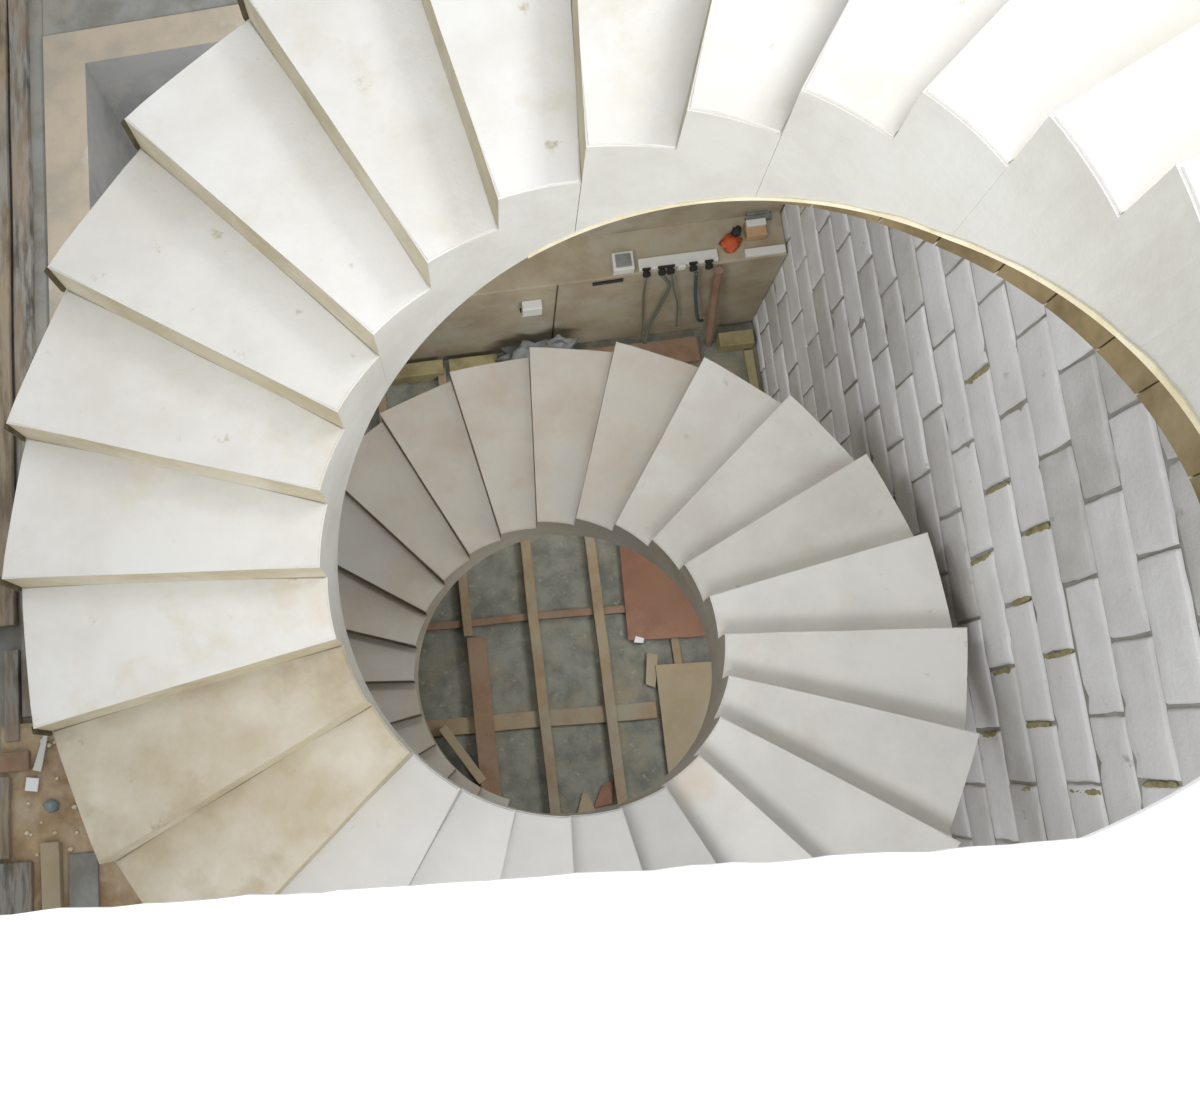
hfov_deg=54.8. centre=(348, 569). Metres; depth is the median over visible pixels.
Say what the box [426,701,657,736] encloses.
beam
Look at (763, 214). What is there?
metal plate
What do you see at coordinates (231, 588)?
spiral staircase
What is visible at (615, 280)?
rod
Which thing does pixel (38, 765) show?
scrap
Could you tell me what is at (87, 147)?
wall
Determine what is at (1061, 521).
wall
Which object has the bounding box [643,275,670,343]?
hose
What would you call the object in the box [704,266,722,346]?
leaning pole
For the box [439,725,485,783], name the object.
diagonal strut
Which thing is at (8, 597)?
plank
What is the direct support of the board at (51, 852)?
on the floor at (115, 889)
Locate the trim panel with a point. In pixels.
(702, 212)
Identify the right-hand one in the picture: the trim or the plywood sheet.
the plywood sheet
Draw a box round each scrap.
[25,777,38,791]
[33,735,47,771]
[634,636,643,642]
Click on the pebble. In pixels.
(52, 805)
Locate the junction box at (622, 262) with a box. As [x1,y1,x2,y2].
[611,251,634,274]
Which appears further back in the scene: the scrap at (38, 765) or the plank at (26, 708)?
the plank at (26, 708)
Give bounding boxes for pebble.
[43,799,58,812]
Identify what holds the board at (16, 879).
on the floor at (115, 889)
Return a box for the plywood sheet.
[619,545,705,640]
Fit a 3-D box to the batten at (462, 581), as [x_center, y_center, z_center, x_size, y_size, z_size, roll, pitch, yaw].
[0.868,-0.576,9.093,0.078,0.054,2.270,-6,78,7]
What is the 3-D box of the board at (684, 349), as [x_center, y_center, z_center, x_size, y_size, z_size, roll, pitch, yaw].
[2.353,-1.750,9.117,1.000,0.054,0.215,-6,78,7]
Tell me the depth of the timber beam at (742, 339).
8.97 m
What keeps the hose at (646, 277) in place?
hanging from the rail
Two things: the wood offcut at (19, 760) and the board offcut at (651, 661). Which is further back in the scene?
the board offcut at (651, 661)
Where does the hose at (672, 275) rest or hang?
hanging from the rail
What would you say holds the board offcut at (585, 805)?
on the floor at (496, 587)
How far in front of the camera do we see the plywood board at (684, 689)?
8.54 m
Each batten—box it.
[378,393,386,422]
[426,605,624,630]
[438,368,472,636]
[520,539,560,813]
[584,536,627,803]
[670,638,681,663]
[744,244,785,257]
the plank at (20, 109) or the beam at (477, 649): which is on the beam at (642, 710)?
the beam at (477, 649)
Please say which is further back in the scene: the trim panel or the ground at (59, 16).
the trim panel
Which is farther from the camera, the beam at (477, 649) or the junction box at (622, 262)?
the beam at (477, 649)
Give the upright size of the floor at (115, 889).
0.169 m
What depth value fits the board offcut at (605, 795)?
8.54 m
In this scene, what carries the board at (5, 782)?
on the floor at (115, 889)
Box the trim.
[551,285,558,338]
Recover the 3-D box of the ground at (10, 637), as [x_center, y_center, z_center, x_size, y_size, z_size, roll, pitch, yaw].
[-2.336,-0.191,5.696,1.860,0.280,7.800,-6,78,7]
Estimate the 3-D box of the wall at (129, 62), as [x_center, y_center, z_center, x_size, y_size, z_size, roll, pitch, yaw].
[0.932,-2.623,7.559,4.195,3.900,0.200,-6,78,7]
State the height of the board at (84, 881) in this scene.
0.030 m
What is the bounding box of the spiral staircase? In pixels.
[0,0,1199,902]
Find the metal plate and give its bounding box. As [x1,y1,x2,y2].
[745,210,771,221]
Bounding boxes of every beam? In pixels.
[390,359,443,385]
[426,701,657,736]
[449,354,496,371]
[467,637,501,796]
[715,329,754,352]
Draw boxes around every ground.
[0,0,49,863]
[43,0,237,35]
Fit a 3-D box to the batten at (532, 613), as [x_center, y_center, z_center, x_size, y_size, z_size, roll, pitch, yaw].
[1.478,0.532,8.789,0.088,0.059,4.650,-6,78,7]
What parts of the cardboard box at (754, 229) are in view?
lid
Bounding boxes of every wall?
[43,30,136,321]
[84,4,249,151]
[406,211,786,363]
[752,204,1199,847]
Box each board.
[0,777,10,858]
[0,861,33,914]
[40,841,63,909]
[68,852,99,906]
[581,336,699,362]
[655,661,711,772]
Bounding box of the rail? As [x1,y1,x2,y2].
[637,249,718,277]
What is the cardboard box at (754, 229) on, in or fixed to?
on the wall at (490, 319)
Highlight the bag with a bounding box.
[495,334,578,361]
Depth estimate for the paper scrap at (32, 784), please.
5.14 m
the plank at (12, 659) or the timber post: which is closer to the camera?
the plank at (12, 659)
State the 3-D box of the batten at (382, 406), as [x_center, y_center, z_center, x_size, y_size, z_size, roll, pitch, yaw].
[0.432,0.492,8.942,0.077,0.058,4.350,-6,78,7]
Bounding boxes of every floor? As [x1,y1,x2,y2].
[1,723,141,910]
[365,321,762,813]
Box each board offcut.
[577,793,594,812]
[594,780,612,806]
[646,653,657,686]
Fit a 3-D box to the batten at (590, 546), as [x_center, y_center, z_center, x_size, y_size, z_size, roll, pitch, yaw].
[1.981,0.481,8.730,0.086,0.059,4.650,-6,78,7]
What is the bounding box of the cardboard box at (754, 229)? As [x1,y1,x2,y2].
[743,218,766,240]
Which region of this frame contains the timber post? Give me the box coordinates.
[743,350,759,389]
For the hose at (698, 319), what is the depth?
8.42 m
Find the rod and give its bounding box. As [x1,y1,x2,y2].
[592,278,622,285]
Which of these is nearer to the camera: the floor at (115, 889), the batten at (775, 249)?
the floor at (115, 889)
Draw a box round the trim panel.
[567,201,783,239]
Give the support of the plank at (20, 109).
on the ground at (10, 637)
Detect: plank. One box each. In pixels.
[0,0,17,627]
[4,650,22,741]
[8,0,35,642]
[21,643,31,716]
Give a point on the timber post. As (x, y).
(748, 355)
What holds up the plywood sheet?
on the batten
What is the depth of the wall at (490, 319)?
8.38 m
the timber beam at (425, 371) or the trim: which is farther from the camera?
the timber beam at (425, 371)
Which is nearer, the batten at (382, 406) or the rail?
the rail
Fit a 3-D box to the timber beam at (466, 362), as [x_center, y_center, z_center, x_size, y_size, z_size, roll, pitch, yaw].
[1.043,-1.699,9.289,0.400,0.154,0.121,-6,78,7]
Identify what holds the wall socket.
attached to the wall at (490, 319)
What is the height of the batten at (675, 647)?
0.053 m
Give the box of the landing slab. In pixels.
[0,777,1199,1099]
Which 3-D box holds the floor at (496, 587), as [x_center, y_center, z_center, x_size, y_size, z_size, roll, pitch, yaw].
[1.439,0.696,8.948,4.795,0.200,6.400,-6,78,7]
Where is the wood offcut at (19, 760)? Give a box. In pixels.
[0,750,30,772]
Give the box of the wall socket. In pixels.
[520,299,542,316]
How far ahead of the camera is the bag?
8.88 m
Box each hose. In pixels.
[640,277,647,341]
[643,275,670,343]
[671,275,678,326]
[694,271,703,321]
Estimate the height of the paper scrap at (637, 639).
0.004 m
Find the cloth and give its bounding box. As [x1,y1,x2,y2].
[718,225,742,252]
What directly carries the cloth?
on the wall at (490, 319)

